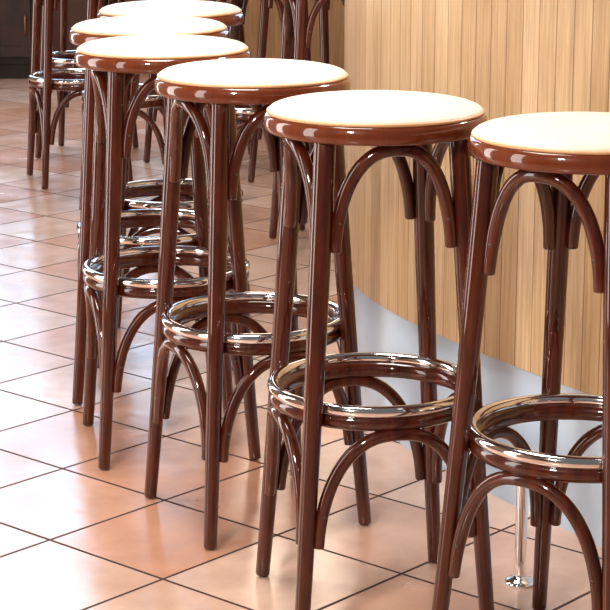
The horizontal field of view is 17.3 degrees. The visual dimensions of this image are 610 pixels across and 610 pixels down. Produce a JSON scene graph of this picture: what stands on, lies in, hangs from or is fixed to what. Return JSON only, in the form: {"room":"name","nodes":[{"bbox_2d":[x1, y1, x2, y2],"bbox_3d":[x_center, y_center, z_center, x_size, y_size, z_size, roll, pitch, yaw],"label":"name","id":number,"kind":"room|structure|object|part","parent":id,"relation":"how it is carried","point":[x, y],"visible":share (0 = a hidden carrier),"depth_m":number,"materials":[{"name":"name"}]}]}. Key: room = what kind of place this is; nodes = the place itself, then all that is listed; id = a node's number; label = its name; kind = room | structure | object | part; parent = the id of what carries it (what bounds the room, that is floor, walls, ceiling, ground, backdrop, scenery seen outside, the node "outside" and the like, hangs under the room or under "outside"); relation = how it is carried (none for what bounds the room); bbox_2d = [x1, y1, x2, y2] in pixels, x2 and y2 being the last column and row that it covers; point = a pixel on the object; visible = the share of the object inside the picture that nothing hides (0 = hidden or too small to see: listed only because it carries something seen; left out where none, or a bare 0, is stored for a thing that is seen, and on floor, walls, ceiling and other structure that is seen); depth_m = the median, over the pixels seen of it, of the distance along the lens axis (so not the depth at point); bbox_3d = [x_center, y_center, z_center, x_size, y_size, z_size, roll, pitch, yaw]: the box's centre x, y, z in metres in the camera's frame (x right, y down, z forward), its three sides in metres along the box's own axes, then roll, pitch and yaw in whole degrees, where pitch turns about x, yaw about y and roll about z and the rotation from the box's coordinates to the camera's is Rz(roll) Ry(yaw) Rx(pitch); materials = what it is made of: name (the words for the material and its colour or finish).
{"room":"cafe","nodes":[
{"label":"cafe","id":0,"kind":"room"},
{"bbox_2d":[53,0,200,51],"bbox_3d":[1.200,-3.621,10.545,7.600,4.700,0.200,0,14,0],"label":"wall","id":1,"kind":"structure","parent":0,"point":[77,9],"depth_m":10.94,"materials":[{"name":"brown wood"}]},
{"bbox_2d":[0,74,601,609],"bbox_3d":[0.000,0.069,5.263,15.573,0.001,15.763,12,18,40],"label":"floor","id":2,"kind":"structure","parent":0,"point":[76,534],"depth_m":4.02,"materials":[{"name":"tile"}]},
{"bbox_2d":[0,0,39,78],"bbox_3d":[-1.875,-1.604,10.498,0.950,0.800,0.438,0,14,0],"label":"sideboard","id":3,"kind":"object","parent":2,"relation":"on","point":[15,15],"visible":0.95,"depth_m":10.37,"materials":[{"name":"black wood"}]},
{"bbox_3d":[-1.565,-1.602,10.317,0.290,0.640,0.030,0,14,0],"label":"door","id":4,"kind":"part","parent":3,"relation":"part of","materials":[{"name":"brown wood"}]},
{"bbox_3d":[-1.445,-1.444,10.325,0.012,0.100,0.026,0,14,0],"label":"handle","id":5,"kind":"part","parent":3,"relation":"part of","materials":[{"name":"gold metal"}]},
{"bbox_2d":[26,0,132,188],"bbox_3d":[-0.845,-0.891,7.386,0.364,0.869,0.364,-3,14,-13],"label":"bar stool","id":6,"kind":"object","parent":2,"relation":"on","point":[49,80],"visible":0.57,"depth_m":7.27,"materials":[{"name":"brown wood"}]},
{"bbox_3d":[-1.011,-0.887,7.475,0.100,0.820,0.034,7,15,27],"label":"leg","id":7,"kind":"part","parent":6,"relation":"part of","materials":[{"name":"brown wood"}]},
{"bbox_3d":[-0.931,-0.828,7.230,0.034,0.820,0.100,7,15,27],"label":"leg","id":8,"kind":"part","parent":6,"relation":"part of","materials":[{"name":"brown wood"}]},
{"bbox_3d":[-0.845,-0.845,7.397,0.354,0.020,0.354,7,15,27],"label":"footrest trim","id":9,"kind":"part","parent":6,"relation":"part of","materials":[{"name":"silver metal"}]},
{"bbox_3d":[-0.679,-0.847,7.308,0.100,0.820,0.034,7,15,27],"label":"leg","id":10,"kind":"part","parent":6,"relation":"part of","materials":[{"name":"brown wood"}]},
{"bbox_2d":[35,0,138,157],"bbox_3d":[-0.880,-1.039,7.999,0.364,0.869,0.364,3,14,11],"label":"bar stool","id":11,"kind":"object","parent":2,"relation":"on","point":[61,59],"visible":0.22,"depth_m":8.11,"materials":[{"name":"brown wood"}]},
{"bbox_3d":[-1.033,-0.990,7.901,0.100,0.820,0.034,-9,16,-34],"label":"leg","id":12,"kind":"part","parent":11,"relation":"part of","materials":[{"name":"brown wood"}]},
{"bbox_3d":[-0.987,-1.051,8.154,0.034,0.820,0.100,-9,16,-34],"label":"leg","id":13,"kind":"part","parent":11,"relation":"part of","materials":[{"name":"brown wood"}]},
{"bbox_3d":[-0.880,-0.993,8.010,0.354,0.020,0.354,-9,16,-34],"label":"footrest trim","id":14,"kind":"part","parent":11,"relation":"part of","materials":[{"name":"silver metal"}]},
{"bbox_3d":[-0.727,-1.040,8.109,0.100,0.820,0.034,-9,16,-34],"label":"leg","id":15,"kind":"part","parent":11,"relation":"part of","materials":[{"name":"brown wood"}]},
{"bbox_2d":[79,0,166,209],"bbox_3d":[-0.600,-0.783,6.940,0.364,0.869,0.364,1,14,3],"label":"bar stool","id":16,"kind":"object","parent":2,"relation":"on","point":[153,100],"visible":0.1,"depth_m":6.81,"materials":[{"name":"brown wood"}]},
{"bbox_3d":[-0.739,-0.730,6.824,0.100,0.820,0.034,-12,18,-41],"label":"leg","id":17,"kind":"part","parent":16,"relation":"part of","materials":[{"name":"brown wood"}]},
{"bbox_3d":[-0.600,-0.738,6.951,0.354,0.020,0.354,-12,18,-41],"label":"footrest trim","id":18,"kind":"part","parent":16,"relation":"part of","materials":[{"name":"silver metal"}]},
{"bbox_3d":[-0.475,-0.727,6.810,0.034,0.820,0.100,-12,18,-41],"label":"leg","id":19,"kind":"part","parent":16,"relation":"part of","materials":[{"name":"brown wood"}]},
{"bbox_2d":[69,15,232,404],"bbox_3d":[-0.353,-0.228,4.636,0.364,0.869,0.364,1,14,4],"label":"bar stool","id":20,"kind":"object","parent":2,"relation":"on","point":[82,32],"visible":0.39,"depth_m":4.49,"materials":[{"name":"brown wood"}]},
{"bbox_3d":[-0.494,-0.176,4.522,0.100,0.820,0.034,-12,18,-40],"label":"leg","id":21,"kind":"part","parent":20,"relation":"part of","materials":[{"name":"brown wood"}]},
{"bbox_3d":[-0.353,-0.182,4.647,0.354,0.020,0.354,-12,18,-40],"label":"footrest trim","id":22,"kind":"part","parent":20,"relation":"part of","materials":[{"name":"silver metal"}]},
{"bbox_2d":[72,15,225,33],"bbox_3d":[-0.353,-0.638,4.537,0.349,0.025,0.349,-12,18,-40],"label":"cushion","id":23,"kind":"object","parent":20,"relation":"on","point":[141,24],"depth_m":4.45,"materials":[{"name":"white leather"}]},
{"bbox_3d":[-0.353,-0.613,4.543,0.364,0.030,0.364,-12,18,-40],"label":"seat","id":24,"kind":"part","parent":20,"relation":"part of","materials":[{"name":"paint"}]},
{"bbox_3d":[-0.230,-0.171,4.504,0.034,0.820,0.100,-12,18,-40],"label":"leg","id":25,"kind":"part","parent":20,"relation":"part of","materials":[{"name":"brown wood"}]},
{"bbox_2d":[74,34,260,469],"bbox_3d":[-0.293,-0.127,4.218,0.364,0.869,0.364,-2,14,-9],"label":"bar stool","id":26,"kind":"object","parent":2,"relation":"on","point":[112,63],"visible":0.72,"depth_m":4.09,"materials":[{"name":"brown wood"}]},
{"bbox_3d":[-0.450,-0.128,4.322,0.100,0.820,0.034,9,16,32],"label":"leg","id":27,"kind":"part","parent":26,"relation":"part of","materials":[{"name":"brown wood"}]},
{"bbox_3d":[-0.395,-0.067,4.071,0.034,0.820,0.100,9,16,32],"label":"leg","id":28,"kind":"part","parent":26,"relation":"part of","materials":[{"name":"brown wood"}]},
{"bbox_3d":[-0.293,-0.513,4.125,0.364,0.030,0.364,9,16,32],"label":"seat","id":29,"kind":"part","parent":26,"relation":"part of","materials":[{"name":"paint"}]},
{"bbox_2d":[78,34,246,56],"bbox_3d":[-0.293,-0.538,4.119,0.349,0.025,0.349,9,16,32],"label":"cushion","id":30,"kind":"object","parent":26,"relation":"on","point":[152,45],"depth_m":4.03,"materials":[{"name":"white leather"}]},
{"bbox_3d":[-0.293,-0.082,4.229,0.354,0.020,0.354,9,16,32],"label":"footrest trim","id":31,"kind":"part","parent":26,"relation":"part of","materials":[{"name":"silver metal"}]},
{"bbox_3d":[-0.191,-0.140,4.376,0.034,0.820,0.100,9,16,32],"label":"leg","id":32,"kind":"part","parent":26,"relation":"part of","materials":[{"name":"brown wood"}]},
{"bbox_3d":[-0.136,-0.080,4.124,0.100,0.820,0.034,9,16,32],"label":"leg","id":33,"kind":"part","parent":26,"relation":"part of","materials":[{"name":"brown wood"}]},
{"bbox_2d":[97,0,243,358],"bbox_3d":[-0.333,-0.327,5.044,0.364,0.869,0.364,-2,14,-7],"label":"bar stool","id":34,"kind":"object","parent":2,"relation":"on","point":[231,15],"visible":0.27,"depth_m":4.90,"materials":[{"name":"brown wood"}]},
{"bbox_3d":[-0.458,-0.270,4.915,0.034,0.820,0.100,12,18,41],"label":"leg","id":35,"kind":"part","parent":34,"relation":"part of","materials":[{"name":"brown wood"}]},
{"bbox_3d":[-0.472,-0.332,5.171,0.100,0.820,0.034,12,18,41],"label":"leg","id":36,"kind":"part","parent":34,"relation":"part of","materials":[{"name":"brown wood"}]},
{"bbox_3d":[-0.333,-0.712,4.951,0.364,0.030,0.364,12,18,41],"label":"seat","id":37,"kind":"part","parent":34,"relation":"part of","materials":[{"name":"paint"}]},
{"bbox_2d":[100,0,240,15],"bbox_3d":[-0.333,-0.737,4.945,0.349,0.025,0.349,12,18,41],"label":"cushion","id":38,"kind":"object","parent":34,"relation":"on","point":[148,7],"depth_m":4.86,"materials":[{"name":"beige leather"}]},
{"bbox_3d":[-0.333,-0.281,5.055,0.354,0.020,0.354,12,18,41],"label":"footrest trim","id":39,"kind":"part","parent":34,"relation":"part of","materials":[{"name":"silver metal"}]},
{"bbox_3d":[-0.194,-0.274,4.928,0.100,0.820,0.034,12,18,41],"label":"leg","id":40,"kind":"part","parent":34,"relation":"part of","materials":[{"name":"brown wood"}]},
{"bbox_2d":[143,0,250,161],"bbox_3d":[-0.420,-1.006,7.863,0.364,0.869,0.364,4,14,17],"label":"bar stool","id":41,"kind":"object","parent":2,"relation":"on","point":[152,112],"visible":0.04,"depth_m":7.85,"materials":[{"name":"brown wood"}]},
{"bbox_3d":[-0.589,-0.964,7.792,0.100,0.820,0.034,-6,15,-24],"label":"leg","id":42,"kind":"part","parent":41,"relation":"part of","materials":[{"name":"brown wood"}]},
{"bbox_3d":[-0.251,-1.001,7.946,0.100,0.820,0.034,-6,15,-24],"label":"leg","id":43,"kind":"part","parent":41,"relation":"part of","materials":[{"name":"brown wood"}]},
{"bbox_2d":[144,58,370,548],"bbox_3d":[-0.096,-0.023,3.785,0.364,0.868,0.364,-5,14,-20],"label":"bar stool","id":44,"kind":"object","parent":2,"relation":"on","point":[188,87],"visible":0.8,"depth_m":3.66,"materials":[{"name":"brown wood"}]},
{"bbox_3d":[-0.271,-0.015,3.854,0.100,0.820,0.034,5,14,20],"label":"leg","id":45,"kind":"part","parent":44,"relation":"part of","materials":[{"name":"brown wood"}]},
{"bbox_3d":[-0.162,0.042,3.620,0.034,0.820,0.100,5,14,20],"label":"leg","id":46,"kind":"part","parent":44,"relation":"part of","materials":[{"name":"brown wood"}]},
{"bbox_3d":[-0.096,0.023,3.796,0.354,0.020,0.354,5,14,20],"label":"footrest trim","id":47,"kind":"part","parent":44,"relation":"part of","materials":[{"name":"silver metal"}]},
{"bbox_3d":[-0.096,-0.408,3.692,0.364,0.030,0.364,5,14,20],"label":"seat","id":48,"kind":"part","parent":44,"relation":"part of","materials":[{"name":"paint"}]},
{"bbox_2d":[159,58,346,85],"bbox_3d":[-0.096,-0.433,3.686,0.349,0.025,0.349,5,14,20],"label":"cushion","id":49,"kind":"object","parent":44,"relation":"on","point":[240,71],"depth_m":3.60,"materials":[{"name":"white leather"}]},
{"bbox_3d":[-0.030,-0.041,3.961,0.034,0.820,0.100,5,14,20],"label":"leg","id":50,"kind":"part","parent":44,"relation":"part of","materials":[{"name":"brown wood"}]},
{"bbox_3d":[0.079,0.016,3.727,0.100,0.820,0.034,5,14,20],"label":"leg","id":51,"kind":"part","parent":44,"relation":"part of","materials":[{"name":"brown wood"}]},
{"bbox_2d":[216,0,313,229],"bbox_3d":[-0.140,-0.711,6.638,0.364,0.869,0.364,3,14,11],"label":"bar stool","id":52,"kind":"object","parent":2,"relation":"on","point":[243,113],"visible":0.11,"depth_m":6.55,"materials":[{"name":"brown wood"}]},
{"bbox_3d":[-0.247,-0.723,6.793,0.034,0.820,0.100,-9,16,-34],"label":"leg","id":53,"kind":"part","parent":52,"relation":"part of","materials":[{"name":"brown wood"}]},
{"bbox_3d":[-0.140,-0.665,6.649,0.354,0.020,0.354,-9,16,-34],"label":"footrest trim","id":54,"kind":"part","parent":52,"relation":"part of","materials":[{"name":"silver metal"}]},
{"bbox_3d":[-0.033,-0.651,6.495,0.034,0.820,0.100,-9,16,-34],"label":"leg","id":55,"kind":"part","parent":52,"relation":"part of","materials":[{"name":"brown wood"}]},
{"bbox_3d":[0.013,-0.712,6.748,0.100,0.820,0.034,-9,16,-34],"label":"leg","id":56,"kind":"part","parent":52,"relation":"part of","materials":[{"name":"brown wood"}]},
{"bbox_2d":[201,0,344,123],"bbox_3d":[0.915,-1.286,8.665,2.770,1.040,0.110,0,14,0],"label":"wall","id":57,"kind":"structure","parent":2,"relation":"on","point":[336,14],"depth_m":8.66,"materials":[{"name":"brown wood"}]},
{"bbox_2d":[248,0,342,181],"bbox_3d":[0.010,-0.898,7.416,0.364,0.868,0.364,5,14,21],"label":"bar stool","id":58,"kind":"object","parent":2,"relation":"on","point":[265,5],"visible":0.05,"depth_m":7.31,"materials":[{"name":"brown wood"}]},
{"bbox_3d":[-0.166,-0.860,7.359,0.100,0.820,0.034,-5,14,-19],"label":"leg","id":59,"kind":"part","parent":58,"relation":"part of","materials":[{"name":"brown wood"}]},
{"bbox_3d":[0.074,-0.833,7.251,0.034,0.820,0.100,-5,14,-19],"label":"leg","id":60,"kind":"part","parent":58,"relation":"part of","materials":[{"name":"brown wood"}]},
{"bbox_2d":[269,0,344,237],"bbox_3d":[0.080,-0.608,6.210,0.364,0.869,0.364,-2,14,-7],"label":"bar stool","id":61,"kind":"object","parent":2,"relation":"on","point":[294,21],"visible":0.15,"depth_m":6.04,"materials":[{"name":"brown wood"}]},
{"bbox_3d":[-0.073,-0.609,6.320,0.100,0.820,0.034,9,16,34],"label":"leg","id":62,"kind":"part","parent":61,"relation":"part of","materials":[{"name":"brown wood"}]},
{"bbox_3d":[-0.027,-0.548,6.067,0.034,0.820,0.100,9,16,34],"label":"leg","id":63,"kind":"part","parent":61,"relation":"part of","materials":[{"name":"brown wood"}]},
{"bbox_2d":[256,90,493,609],"bbox_3d":[0.114,0.086,3.333,0.364,0.869,0.364,-2,14,-9],"label":"bar stool","id":64,"kind":"object","parent":2,"relation":"on","point":[401,125],"visible":0.94,"depth_m":3.21,"materials":[{"name":"brown wood"}]},
{"bbox_3d":[-0.044,0.086,3.436,0.100,0.820,0.034,8,16,31],"label":"leg","id":65,"kind":"part","parent":64,"relation":"part of","materials":[{"name":"brown wood"}]},
{"bbox_3d":[0.014,0.146,3.185,0.034,0.820,0.100,8,16,31],"label":"leg","id":66,"kind":"part","parent":64,"relation":"part of","materials":[{"name":"brown wood"}]},
{"bbox_3d":[0.114,0.132,3.344,0.354,0.020,0.354,8,16,31],"label":"footrest trim","id":67,"kind":"part","parent":64,"relation":"part of","materials":[{"name":"silver metal"}]},
{"bbox_3d":[0.114,-0.299,3.240,0.364,0.030,0.364,8,16,31],"label":"seat","id":68,"kind":"part","parent":64,"relation":"part of","materials":[{"name":"paint"}]},
{"bbox_2d":[268,90,482,123],"bbox_3d":[0.114,-0.325,3.234,0.349,0.025,0.349,8,16,31],"label":"cushion","id":69,"kind":"object","parent":64,"relation":"on","point":[349,106],"depth_m":3.15,"materials":[{"name":"white leather"}]},
{"bbox_3d":[0.214,0.073,3.492,0.034,0.820,0.100,8,16,31],"label":"leg","id":70,"kind":"part","parent":64,"relation":"part of","materials":[{"name":"brown wood"}]},
{"bbox_3d":[0.272,0.133,3.241,0.100,0.820,0.034,8,16,31],"label":"leg","id":71,"kind":"part","parent":64,"relation":"part of","materials":[{"name":"brown wood"}]},
{"bbox_2d":[344,0,609,547],"bbox_3d":[1.081,-0.163,3.877,2.038,1.100,3.603,0,14,0],"label":"bar counter","id":72,"kind":"object","parent":2,"relation":"on","point":[505,57],"depth_m":3.85,"materials":[{"name":"brown wood"}]},
{"bbox_2d":[504,486,532,588],"bbox_3d":[0.378,0.391,3.496,0.054,0.201,0.054,0,14,0],"label":"post","id":73,"kind":"object","parent":2,"relation":"on","point":[519,579],"visible":0.78,"depth_m":3.49,"materials":[{"name":"silver metal"}]},
{"bbox_3d":[0.378,0.482,3.518,0.054,0.014,0.054,0,14,0],"label":"plate","id":74,"kind":"part","parent":73,"relation":"part of","materials":[{"name":"silver metal"}]},
{"bbox_2d":[432,112,609,609],"bbox_3d":[0.425,0.147,3.080,0.364,0.868,0.364,12,18,40],"label":"bar stool","id":75,"kind":"object","parent":2,"relation":"on","point":[546,149],"visible":1,"depth_m":3.00,"materials":[{"name":"wood"}]},
{"bbox_3d":[0.239,0.176,3.064,0.100,0.820,0.034,-2,14,-7],"label":"leg","id":76,"kind":"part","parent":75,"relation":"part of","materials":[{"name":"brown wood"}]},
{"bbox_3d":[0.425,0.193,3.091,0.354,0.020,0.354,-2,14,-7],"label":"footrest trim","id":77,"kind":"part","parent":75,"relation":"part of","materials":[{"name":"silver metal"}]},
{"bbox_3d":[0.425,-0.238,2.987,0.364,0.030,0.364,-2,14,-7],"label":"seat","id":78,"kind":"part","parent":75,"relation":"part of","materials":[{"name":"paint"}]},
{"bbox_2d":[473,112,609,150],"bbox_3d":[0.425,-0.264,2.981,0.349,0.025,0.349,-2,14,-7],"label":"cushion","id":79,"kind":"object","parent":75,"relation":"on","point":[546,131],"depth_m":2.91,"materials":[{"name":"white leather"}]},
{"bbox_3d":[0.402,0.127,3.266,0.034,0.820,0.100,-2,14,-7],"label":"leg","id":80,"kind":"part","parent":75,"relation":"part of","materials":[{"name":"brown wood"}]},
{"bbox_3d":[0.448,0.214,2.905,0.034,0.820,0.100,-2,14,-7],"label":"leg","id":81,"kind":"part","parent":75,"relation":"part of","materials":[{"name":"brown wood"}]}
]}

